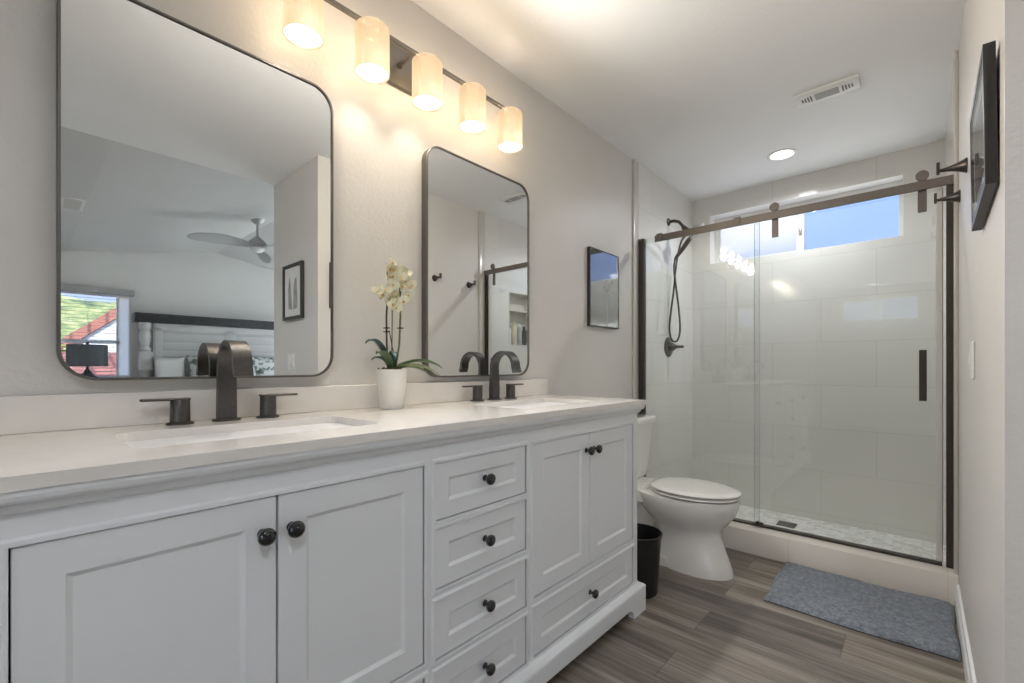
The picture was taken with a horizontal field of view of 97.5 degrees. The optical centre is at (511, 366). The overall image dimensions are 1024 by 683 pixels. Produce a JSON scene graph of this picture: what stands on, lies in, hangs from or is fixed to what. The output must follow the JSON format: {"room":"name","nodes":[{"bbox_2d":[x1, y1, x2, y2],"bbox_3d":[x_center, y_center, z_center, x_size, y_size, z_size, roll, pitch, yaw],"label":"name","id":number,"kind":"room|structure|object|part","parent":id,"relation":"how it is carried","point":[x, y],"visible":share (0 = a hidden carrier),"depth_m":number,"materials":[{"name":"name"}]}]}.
{"room":"bathroom","nodes":[
{"label":"bathroom","id":0,"kind":"room"},
{"bbox_2d":[0,0,691,478],"bbox_3d":[-1.204,-0.124,0.886,0.132,2.538,8.460,0,0,42],"label":"wall","id":1,"kind":"structure","parent":0,"point":[578,185],"depth_m":1.68,"materials":[{"name":"grey paint"}]},
{"bbox_2d":[56,0,333,380],"bbox_3d":[-0.797,-0.427,1.226,0.034,0.917,0.627,0,0,42],"label":"wall mirror","id":2,"kind":"object","parent":1,"relation":"attached to","point":[195,170],"visible":0.98,"depth_m":1.15,"materials":[{"name":"grey metal"}]},
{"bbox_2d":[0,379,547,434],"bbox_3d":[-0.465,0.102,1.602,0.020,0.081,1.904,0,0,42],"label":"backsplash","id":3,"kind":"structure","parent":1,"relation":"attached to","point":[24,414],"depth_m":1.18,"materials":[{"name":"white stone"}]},
{"bbox_2d":[282,0,521,152],"bbox_3d":[-0.329,-1.067,1.648,0.160,0.217,1.048,0,0,42],"label":"vanity light","id":4,"kind":"object","parent":1,"relation":"attached to","point":[377,60],"visible":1,"depth_m":1.58,"materials":[{"name":"white glass"}]},
{"bbox_3d":[-0.607,-1.036,1.306,0.110,0.155,0.110,0,0,42],"label":"lamp shade","id":5,"kind":"part","parent":4,"relation":"part of","materials":[{"name":"white glass"}]},
{"bbox_2d":[284,24,321,47],"bbox_3d":[-0.607,-0.963,1.306,0.103,0.002,0.103,0,0,42],"label":"bulb","id":6,"kind":"object","parent":4,"relation":"attached to","point":[299,35],"depth_m":1.30,"materials":[{"name":"white glass"}]},
{"bbox_3d":[-0.457,-1.036,1.470,0.110,0.155,0.110,0,0,42],"label":"lamp shade","id":7,"kind":"part","parent":4,"relation":"part of","materials":[{"name":"white glass"}]},
{"bbox_2d":[356,63,387,82],"bbox_3d":[-0.457,-0.963,1.470,0.103,0.002,0.103,0,0,42],"label":"bulb","id":8,"kind":"object","parent":4,"relation":"attached to","point":[367,72],"depth_m":1.47,"materials":[{"name":"white glass"}]},
{"bbox_3d":[-0.383,-1.107,1.621,0.083,0.026,0.022,0,0,42],"label":"arm","id":9,"kind":"part","parent":4,"relation":"part of","materials":[{"name":"grey metal"}]},
{"bbox_2d":[413,95,440,109],"bbox_3d":[-0.308,-0.963,1.634,0.103,0.002,0.103,0,0,42],"label":"bulb","id":10,"kind":"object","parent":4,"relation":"attached to","point":[421,102],"depth_m":1.64,"materials":[{"name":"white glass"}]},
{"bbox_3d":[-0.308,-1.036,1.634,0.110,0.155,0.110,0,0,42],"label":"lamp shade","id":11,"kind":"part","parent":4,"relation":"part of","materials":[{"name":"white glass"}]},
{"bbox_3d":[-0.159,-1.036,1.799,0.110,0.155,0.110,0,0,42],"label":"lamp shade","id":12,"kind":"part","parent":4,"relation":"part of","materials":[{"name":"white glass"}]},
{"bbox_2d":[460,120,484,132],"bbox_3d":[-0.159,-0.963,1.799,0.103,0.002,0.103,0,0,42],"label":"bulb","id":13,"kind":"object","parent":4,"relation":"attached to","point":[466,126],"depth_m":1.80,"materials":[{"name":"white glass"}]},
{"bbox_3d":[-0.010,-1.036,1.963,0.110,0.155,0.110,0,0,42],"label":"lamp shade","id":14,"kind":"part","parent":4,"relation":"part of","materials":[{"name":"white glass"}]},
{"bbox_2d":[498,142,520,151],"bbox_3d":[-0.010,-0.963,1.963,0.103,0.002,0.103,0,0,42],"label":"bulb","id":15,"kind":"object","parent":4,"relation":"attached to","point":[502,146],"depth_m":1.96,"materials":[{"name":"white glass"}]},
{"bbox_2d":[422,146,528,376],"bbox_3d":[-0.133,-0.413,1.958,0.034,0.909,0.611,0,0,42],"label":"wall mirror","id":16,"kind":"object","parent":1,"relation":"attached to","point":[475,218],"visible":0.88,"depth_m":1.89,"materials":[{"name":"grey metal"}]},
{"bbox_2d":[587,246,618,328],"bbox_3d":[0.558,-0.468,2.730,0.019,0.459,0.337,0,0,42],"label":"wall picture","id":17,"kind":"object","parent":1,"relation":"attached to","point":[602,267],"visible":1,"depth_m":2.70,"materials":[{"name":"grey"}]},
{"bbox_2d":[604,281,612,326],"bbox_3d":[0.593,-0.390,2.757,0.001,0.290,0.122,0,0,42],"label":"print","id":18,"kind":"object","parent":17,"relation":"attached to","point":[608,285],"depth_m":2.76,"materials":[{"name":"grey"}]},
{"bbox_2d":[632,160,638,413],"bbox_3d":[0.837,-0.174,3.043,0.014,2.438,0.068,0,0,42],"label":"trim","id":19,"kind":"structure","parent":1,"relation":"attached to","point":[635,165],"depth_m":3.03,"materials":[{"name":"grey tile"}]},
{"bbox_2d":[664,337,683,356],"bbox_3d":[1.237,-0.150,3.388,0.118,0.152,0.152,0,0,42],"label":"shower valve","id":20,"kind":"object","parent":1,"relation":"attached to","point":[669,346],"visible":0.99,"depth_m":3.38,"materials":[{"name":"brown metal"}]},
{"bbox_3d":[1.242,-0.150,3.384,0.106,0.072,0.072,0,0,42],"label":"lever","id":21,"kind":"part","parent":20,"relation":"part of","materials":[{"name":"brown metal"}]},
{"bbox_2d":[667,218,703,342],"bbox_3d":[1.291,-0.658,3.337,0.267,0.951,0.118,0,0,42],"label":"shower","id":22,"kind":"object","parent":1,"relation":"attached to","point":[682,248],"visible":0.88,"depth_m":3.38,"materials":[{"name":"brown metal"}]},
{"bbox_3d":[1.247,-1.066,3.379,0.130,0.097,0.034,0,0,42],"label":"arm","id":23,"kind":"part","parent":22,"relation":"part of","materials":[{"name":"brown metal"}]},
{"bbox_2d":[654,519,958,605],"bbox_3d":[1.426,1.055,2.543,1.559,0.280,0.177,0,0,42],"label":"shower curb","id":24,"kind":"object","parent":1,"relation":"attached to","point":[888,571],"depth_m":2.22,"materials":[{"name":"stone"}]},
{"bbox_2d":[639,174,952,568],"bbox_3d":[1.437,0.019,2.554,1.534,1.791,0.062,0,0,42],"label":"shower door frame","id":25,"kind":"structure","parent":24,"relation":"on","point":[947,181],"depth_m":2.32,"materials":[{"name":"brown metal"}]},
{"bbox_3d":[1.472,-0.847,2.505,1.415,0.042,0.012,0,0,42],"label":"rail","id":26,"kind":"part","parent":25,"relation":"part of","materials":[{"name":"grey metal"}]},
{"bbox_2d":[754,170,942,561],"bbox_3d":[1.685,-0.008,2.326,0.790,1.816,0.046,0,0,42],"label":"sliding shower door","id":27,"kind":"structure","parent":25,"relation":"attached to","point":[922,175],"depth_m":2.08,"materials":[{"name":"clear glass"}]},
{"bbox_3d":[1.923,0.041,2.102,0.027,0.238,0.034,0,0,42],"label":"handle","id":28,"kind":"part","parent":27,"relation":"part of","materials":[{"name":"brown metal"}]},
{"bbox_2d":[411,0,964,200],"bbox_3d":[-0.353,-1.453,0.114,2.430,0.120,8.460,0,0,42],"label":"ceiling","id":29,"kind":"structure","parent":0,"point":[698,93],"depth_m":2.11,"materials":[{"name":"paint"}]},
{"bbox_2d":[767,148,797,160],"bbox_3d":[1.773,-1.390,2.949,0.176,0.007,0.176,0,0,42],"label":"recessed light","id":30,"kind":"object","parent":29,"relation":"in","point":[786,153],"visible":1,"depth_m":2.94,"materials":[{"name":"white plastic"}]},
{"bbox_2d":[794,74,860,108],"bbox_3d":[1.589,-1.385,2.268,0.266,0.014,0.135,0,0,42],"label":"ceiling vent","id":31,"kind":"object","parent":29,"relation":"in","point":[851,83],"visible":1,"depth_m":2.25,"materials":[{"name":"white plastic"}]},
{"bbox_2d":[546,547,965,682],"bbox_3d":[-0.271,1.095,0.204,2.430,0.100,8.703,0,0,42],"label":"floor","id":32,"kind":"structure","parent":0,"point":[694,629],"depth_m":1.68,"materials":[{"name":"grey wood"}]},
{"bbox_2d":[0,402,645,682],"bbox_3d":[-0.264,0.604,1.419,0.560,0.882,1.903,0,0,42],"label":"double vanity","id":33,"kind":"object","parent":32,"relation":"on","point":[501,553],"visible":1,"depth_m":0.94,"materials":[{"name":"white paint"}]},
{"bbox_3d":[-0.567,0.486,0.733,0.019,0.484,0.336,0,0,42],"label":"door","id":34,"kind":"part","parent":33,"relation":"part of","materials":[{"name":"white paint"}]},
{"bbox_3d":[-0.450,0.310,0.822,0.034,0.032,0.032,0,0,42],"label":"knob","id":35,"kind":"part","parent":33,"relation":"part of","materials":[{"name":"black paint"}]},
{"bbox_3d":[-0.415,0.310,0.861,0.034,0.032,0.032,0,0,42],"label":"knob","id":36,"kind":"part","parent":33,"relation":"part of","materials":[{"name":"black paint"}]},
{"bbox_3d":[-0.267,0.181,1.422,0.552,0.036,1.896,0,0,42],"label":"crown moulding","id":37,"kind":"part","parent":33,"relation":"part of","materials":[{"name":"white paint"}]},
{"bbox_2d":[0,379,645,492],"bbox_3d":[-0.266,0.180,1.422,0.556,0.237,1.904,0,0,42],"label":"countertop","id":38,"kind":"structure","parent":33,"relation":"on","point":[55,439],"depth_m":1.05,"materials":[{"name":"white stone"}]},
{"bbox_2d":[139,340,297,425],"bbox_3d":[-0.719,0.037,1.159,0.165,0.210,0.360,0,0,42],"label":"faucet","id":39,"kind":"object","parent":38,"relation":"on","point":[234,358],"visible":1,"depth_m":1.18,"materials":[{"name":"black metal"}]},
{"bbox_3d":[-0.846,0.080,1.098,0.024,0.006,0.098,0,0,42],"label":"lever","id":40,"kind":"part","parent":39,"relation":"part of","materials":[{"name":"black metal"}]},
{"bbox_3d":[-0.827,0.112,1.119,0.058,0.062,0.058,0,0,42],"label":"handle","id":41,"kind":"part","parent":39,"relation":"part of","materials":[{"name":"black metal"}]},
{"bbox_3d":[-0.760,0.140,1.196,0.044,0.005,0.066,0,0,42],"label":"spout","id":42,"kind":"part","parent":39,"relation":"part of","materials":[{"name":"black metal"}]},
{"bbox_3d":[-0.713,0.036,1.154,0.150,0.208,0.043,0,0,42],"label":"spout","id":43,"kind":"part","parent":39,"relation":"part of","materials":[{"name":"black metal"}]},
{"bbox_3d":[-0.690,0.112,1.270,0.058,0.062,0.058,0,0,42],"label":"handle","id":44,"kind":"part","parent":39,"relation":"part of","materials":[{"name":"black metal"}]},
{"bbox_3d":[-0.671,0.080,1.292,0.024,0.006,0.098,0,0,42],"label":"lever","id":45,"kind":"part","parent":39,"relation":"part of","materials":[{"name":"black metal"}]},
{"bbox_2d":[365,256,441,408],"bbox_3d":[-0.367,-0.115,1.554,0.276,0.515,0.143,0,0,-22],"label":"potted orchid","id":46,"kind":"object","parent":38,"relation":"on","point":[391,380],"visible":1,"depth_m":1.53,"materials":[{"name":"white plant"}]},
{"bbox_3d":[-0.450,-0.258,1.512,0.048,0.036,0.008,19,-17,6],"label":"flower","id":47,"kind":"part","parent":46,"relation":"part of","materials":[{"name":"beige plant"}]},
{"bbox_3d":[-0.436,-0.248,1.519,0.056,0.041,0.010,1,23,9],"label":"flower","id":48,"kind":"part","parent":46,"relation":"part of","materials":[{"name":"beige plant"}]},
{"bbox_3d":[-0.412,-0.159,1.552,0.048,0.348,0.009,0,0,-17],"label":"stem","id":49,"kind":"part","parent":46,"relation":"part of","materials":[{"name":"green plant"}]},
{"bbox_3d":[-0.416,-0.264,1.500,0.046,0.034,0.008,21,3,-5],"label":"flower","id":50,"kind":"part","parent":46,"relation":"part of","materials":[{"name":"beige plant"}]},
{"bbox_3d":[-0.416,-0.331,1.515,0.009,0.036,0.050,-10,25,13],"label":"flower","id":51,"kind":"part","parent":46,"relation":"part of","materials":[{"name":"white plant"}]},
{"bbox_3d":[-0.416,0.076,1.554,0.106,0.134,0.106,0,0,42],"label":"pot","id":52,"kind":"part","parent":46,"relation":"part of","materials":[{"name":"white ceramic"}]},
{"bbox_3d":[-0.411,-0.105,1.540,0.006,0.241,0.017,0,0,-17],"label":"stem","id":53,"kind":"part","parent":46,"relation":"part of","materials":[{"name":"green plant"}]},
{"bbox_3d":[-0.408,-0.311,1.537,0.045,0.033,0.008,-27,-11,-13],"label":"flower","id":54,"kind":"part","parent":46,"relation":"part of","materials":[{"name":"beige plant"}]},
{"bbox_3d":[-0.405,-0.216,1.519,0.048,0.035,0.008,-24,36,-39],"label":"flower","id":55,"kind":"part","parent":46,"relation":"part of","materials":[{"name":"beige plant"}]},
{"bbox_3d":[-0.403,-0.355,1.512,0.008,0.036,0.048,-9,1,11],"label":"flower","id":56,"kind":"part","parent":46,"relation":"part of","materials":[{"name":"beige plant"}]},
{"bbox_3d":[-0.398,-0.280,1.512,0.045,0.033,0.008,28,0,-25],"label":"flower","id":57,"kind":"part","parent":46,"relation":"part of","materials":[{"name":"beige plant"}]},
{"bbox_3d":[-0.407,-0.259,1.539,0.048,0.035,0.008,20,2,19],"label":"flower","id":58,"kind":"part","parent":46,"relation":"part of","materials":[{"name":"beige plant"}]},
{"bbox_3d":[-0.395,-0.205,1.536,0.046,0.034,0.008,16,-14,-24],"label":"flower","id":59,"kind":"part","parent":46,"relation":"part of","materials":[{"name":"beige plant"}]},
{"bbox_3d":[-0.394,-0.143,1.562,0.021,0.317,0.029,0,0,42],"label":"stem","id":60,"kind":"part","parent":46,"relation":"part of","materials":[{"name":"green plant"}]},
{"bbox_3d":[-0.397,-0.337,1.544,0.047,0.034,0.008,4,3,-14],"label":"flower","id":61,"kind":"part","parent":46,"relation":"part of","materials":[{"name":"beige plant"}]},
{"bbox_3d":[-0.378,-0.310,1.538,0.050,0.037,0.009,-16,-9,5],"label":"flower","id":62,"kind":"part","parent":46,"relation":"part of","materials":[{"name":"beige plant"}]},
{"bbox_3d":[-0.384,-0.282,1.555,0.009,0.037,0.050,-18,14,21],"label":"flower","id":63,"kind":"part","parent":46,"relation":"part of","materials":[{"name":"beige plant"}]},
{"bbox_3d":[-0.376,-0.230,1.546,0.050,0.036,0.009,-24,28,-38],"label":"flower","id":64,"kind":"part","parent":46,"relation":"part of","materials":[{"name":"beige plant"}]},
{"bbox_3d":[-0.377,-0.335,1.553,0.052,0.038,0.009,11,16,16],"label":"flower","id":65,"kind":"part","parent":46,"relation":"part of","materials":[{"name":"beige plant"}]},
{"bbox_3d":[-0.372,-0.303,1.559,0.046,0.034,0.008,-22,18,2],"label":"flower","id":66,"kind":"part","parent":46,"relation":"part of","materials":[{"name":"beige plant"}]},
{"bbox_3d":[-0.359,-0.250,1.561,0.045,0.033,0.008,8,-16,10],"label":"flower","id":67,"kind":"part","parent":46,"relation":"part of","materials":[{"name":"beige plant"}]},
{"bbox_3d":[-0.355,-0.281,1.560,0.008,0.035,0.048,6,-8,15],"label":"flower","id":68,"kind":"part","parent":46,"relation":"part of","materials":[{"name":"beige plant"}]},
{"bbox_3d":[-0.351,-0.288,1.568,0.008,0.033,0.045,8,29,38],"label":"flower","id":69,"kind":"part","parent":46,"relation":"part of","materials":[{"name":"beige plant"}]},
{"bbox_2d":[462,351,523,400],"bbox_3d":[-0.035,0.037,1.912,0.165,0.210,0.360,0,0,42],"label":"faucet","id":70,"kind":"object","parent":38,"relation":"on","point":[494,384],"visible":1,"depth_m":1.93,"materials":[{"name":"black metal"}]},
{"bbox_3d":[-0.163,0.080,1.851,0.024,0.006,0.098,0,0,42],"label":"lever","id":71,"kind":"part","parent":70,"relation":"part of","materials":[{"name":"black metal"}]},
{"bbox_3d":[-0.143,0.112,1.873,0.058,0.062,0.058,0,0,42],"label":"handle","id":72,"kind":"part","parent":70,"relation":"part of","materials":[{"name":"black metal"}]},
{"bbox_3d":[-0.029,0.036,1.907,0.150,0.208,0.043,0,0,42],"label":"spout","id":73,"kind":"part","parent":70,"relation":"part of","materials":[{"name":"black metal"}]},
{"bbox_3d":[-0.006,0.112,2.023,0.058,0.062,0.058,0,0,42],"label":"handle","id":74,"kind":"part","parent":70,"relation":"part of","materials":[{"name":"black metal"}]},
{"bbox_3d":[-0.338,0.486,0.985,0.019,0.484,0.336,0,0,42],"label":"door","id":75,"kind":"part","parent":33,"relation":"part of","materials":[{"name":"white paint"}]},
{"bbox_3d":[-0.083,0.843,1.266,0.019,0.144,0.348,0,0,42],"label":"drawer","id":76,"kind":"part","parent":33,"relation":"part of","materials":[{"name":"white paint"}]},
{"bbox_3d":[-0.083,0.667,1.266,0.019,0.144,0.348,0,0,42],"label":"drawer","id":77,"kind":"part","parent":33,"relation":"part of","materials":[{"name":"white paint"}]},
{"bbox_3d":[-0.083,0.485,1.266,0.019,0.151,0.348,0,0,42],"label":"drawer","id":78,"kind":"part","parent":33,"relation":"part of","materials":[{"name":"white paint"}]},
{"bbox_3d":[-0.083,0.316,1.266,0.019,0.144,0.348,0,0,42],"label":"drawer","id":79,"kind":"part","parent":33,"relation":"part of","materials":[{"name":"white paint"}]},
{"bbox_3d":[-0.063,0.839,1.249,0.034,0.032,0.032,0,0,42],"label":"knob","id":80,"kind":"part","parent":33,"relation":"part of","materials":[{"name":"black paint"}]},
{"bbox_3d":[-0.063,0.663,1.249,0.034,0.032,0.032,0,0,42],"label":"knob","id":81,"kind":"part","parent":33,"relation":"part of","materials":[{"name":"black paint"}]},
{"bbox_3d":[-0.063,0.481,1.249,0.034,0.032,0.032,0,0,42],"label":"knob","id":82,"kind":"part","parent":33,"relation":"part of","materials":[{"name":"black paint"}]},
{"bbox_3d":[-0.063,0.312,1.249,0.034,0.032,0.032,0,0,42],"label":"knob","id":83,"kind":"part","parent":33,"relation":"part of","materials":[{"name":"black paint"}]},
{"bbox_3d":[0.170,0.486,1.544,0.019,0.484,0.327,0,0,42],"label":"door","id":84,"kind":"part","parent":33,"relation":"part of","materials":[{"name":"white paint"}]},
{"bbox_3d":[0.281,0.839,1.667,0.019,0.151,0.659,0,0,42],"label":"drawer","id":85,"kind":"part","parent":33,"relation":"part of","materials":[{"name":"white paint"}]},
{"bbox_3d":[0.283,0.305,1.630,0.034,0.032,0.032,0,0,42],"label":"knob","id":86,"kind":"part","parent":33,"relation":"part of","materials":[{"name":"black paint"}]},
{"bbox_3d":[0.301,0.833,1.649,0.034,0.032,0.032,0,0,42],"label":"knob","id":87,"kind":"part","parent":33,"relation":"part of","materials":[{"name":"black paint"}]},
{"bbox_3d":[0.318,0.305,1.669,0.034,0.032,0.032,0,0,42],"label":"knob","id":88,"kind":"part","parent":33,"relation":"part of","materials":[{"name":"black paint"}]},
{"bbox_3d":[0.393,0.486,1.790,0.019,0.484,0.327,0,0,42],"label":"door","id":89,"kind":"part","parent":33,"relation":"part of","materials":[{"name":"white paint"}]},
{"bbox_2d":[637,523,662,598],"bbox_3d":[0.588,0.907,2.107,0.225,0.275,0.225,0,0,42],"label":"waste bin","id":90,"kind":"object","parent":32,"relation":"on","point":[649,537],"visible":0.49,"depth_m":2.02,"materials":[{"name":"black plastic"}]},
{"bbox_2d":[637,414,741,580],"bbox_3d":[0.831,0.669,2.460,0.778,0.751,0.508,0,0,42],"label":"toilet","id":91,"kind":"object","parent":32,"relation":"on","point":[691,514],"visible":0.68,"depth_m":2.26,"materials":[{"name":"white ceramic"}]},
{"bbox_3d":[0.635,0.498,2.638,0.224,0.323,0.476,0,0,42],"label":"tank","id":92,"kind":"part","parent":91,"relation":"part of","materials":[{"name":"white ceramic"}]},
{"bbox_3d":[0.637,0.315,2.636,0.252,0.042,0.508,0,0,42],"label":"tank lid","id":93,"kind":"part","parent":91,"relation":"part of","materials":[{"name":"white ceramic"}]},
{"bbox_3d":[0.915,0.853,2.384,0.537,0.383,0.360,0,0,42],"label":"bowl","id":94,"kind":"part","parent":91,"relation":"part of","materials":[{"name":"white ceramic"}]},
{"bbox_3d":[0.955,0.651,2.347,0.435,0.010,0.364,0,0,42],"label":"seat","id":95,"kind":"part","parent":91,"relation":"part of","materials":[{"name":"white plastic"}]},
{"bbox_3d":[0.955,0.628,2.348,0.444,0.018,0.368,0,0,42],"label":"lid","id":96,"kind":"part","parent":91,"relation":"part of","materials":[{"name":"white plastic"}]},
{"bbox_2d":[764,562,960,661],"bbox_3d":[1.512,1.029,1.975,0.638,0.030,0.499,0,0,42],"label":"bath mat","id":97,"kind":"object","parent":32,"relation":"on","point":[924,623],"visible":1,"depth_m":1.90,"materials":[{"name":"grey fabric"}]},
{"bbox_2d":[692,140,944,543],"bbox_3d":[2.173,-0.094,3.365,1.559,2.598,0.250,0,0,42],"label":"wall","id":98,"kind":"structure","parent":0,"point":[847,437],"depth_m":3.18,"materials":[{"name":"tile"}]},
{"bbox_2d":[710,174,902,263],"bbox_3d":[2.109,-1.041,3.332,1.200,0.394,0.113,0,0,42],"label":"trim","id":99,"kind":"structure","parent":98,"relation":"attached to","point":[713,218],"depth_m":3.32,"materials":[{"name":"white paint"}]},
{"bbox_2d":[715,180,902,262],"bbox_3d":[2.165,-1.041,3.394,1.192,0.387,0.088,0,0,42],"label":"window","id":100,"kind":"structure","parent":98,"relation":"in","point":[733,243],"depth_m":3.52,"materials":[{"name":"white plastic"}]},
{"bbox_3d":[1.949,-1.025,3.581,0.576,0.319,0.022,0,0,42],"label":"sash","id":101,"kind":"part","parent":100,"relation":"part of","materials":[{"name":"white plastic"}]},
{"bbox_3d":[1.950,-1.022,3.578,0.550,0.293,0.004,0,0,42],"label":"glass","id":102,"kind":"part","parent":100,"relation":"part of","materials":[{"name":"clear glass"}]},
{"bbox_2d":[735,505,945,561],"bbox_3d":[1.737,1.147,2.885,1.599,0.115,1.087,0,0,42],"label":"floor","id":103,"kind":"structure","parent":0,"point":[917,547],"depth_m":2.94,"materials":[{"name":"tile"}]},
{"bbox_2d":[776,520,796,527],"bbox_3d":[1.895,1.087,3.101,0.110,0.005,0.110,0,0,42],"label":"shower drain","id":104,"kind":"object","parent":103,"relation":"on","point":[780,523],"visible":1,"depth_m":3.09,"materials":[{"name":"grey metal"}]},
{"bbox_2d":[945,0,1023,682],"bbox_3d":[1.951,-0.094,1.881,0.132,2.598,2.747,0,0,42],"label":"wall","id":105,"kind":"structure","parent":0,"point":[991,258],"depth_m":1.03,"materials":[{"name":"grey paint"}]},
{"bbox_2d":[934,190,960,203],"bbox_3d":[1.855,-0.719,1.916,0.080,0.057,0.054,0,0,42],"label":"robe hook","id":106,"kind":"object","parent":105,"relation":"attached to","point":[955,197],"visible":1,"depth_m":1.90,"materials":[{"name":"brown metal"}]},
{"bbox_3d":[1.828,-0.726,1.940,0.010,0.042,0.020,0,0,42],"label":"plate","id":107,"kind":"part","parent":106,"relation":"part of","materials":[{"name":"brown metal"}]},
{"bbox_2d":[936,157,967,174],"bbox_3d":[1.603,-0.725,1.638,0.080,0.057,0.054,0,0,42],"label":"robe hook","id":108,"kind":"object","parent":105,"relation":"attached to","point":[962,166],"visible":1,"depth_m":1.62,"materials":[{"name":"brown metal"}]},
{"bbox_3d":[1.576,-0.732,1.662,0.010,0.042,0.020,0,0,42],"label":"plate","id":109,"kind":"part","parent":108,"relation":"part of","materials":[{"name":"brown metal"}]},
{"bbox_2d":[953,51,958,574],"bbox_3d":[1.981,-0.174,2.005,0.014,2.438,0.068,0,0,42],"label":"trim","id":110,"kind":"structure","parent":105,"relation":"attached to","point":[956,53],"depth_m":1.98,"materials":[{"name":"grey tile"}]},
{"bbox_2d":[955,584,976,682],"bbox_3d":[1.460,0.995,1.431,0.014,0.100,1.422,0,0,42],"label":"baseboard","id":111,"kind":"structure","parent":105,"relation":"attached to","point":[969,672],"depth_m":1.59,"materials":[{"name":"white paint"}]},
{"bbox_2d":[968,341,974,378],"bbox_3d":[1.446,-0.020,1.415,0.013,0.118,0.072,0,0,42],"label":"light switch","id":112,"kind":"object","parent":105,"relation":"attached to","point":[971,362],"visible":1,"depth_m":1.39,"materials":[{"name":"white plastic"}]},
{"bbox_2d":[969,40,998,230],"bbox_3d":[1.143,-0.533,1.092,0.024,0.328,0.346,0,0,42],"label":"wall picture","id":113,"kind":"object","parent":105,"relation":"attached to","point":[983,117],"visible":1,"depth_m":0.99,"materials":[{"name":"grey"}]}
]}

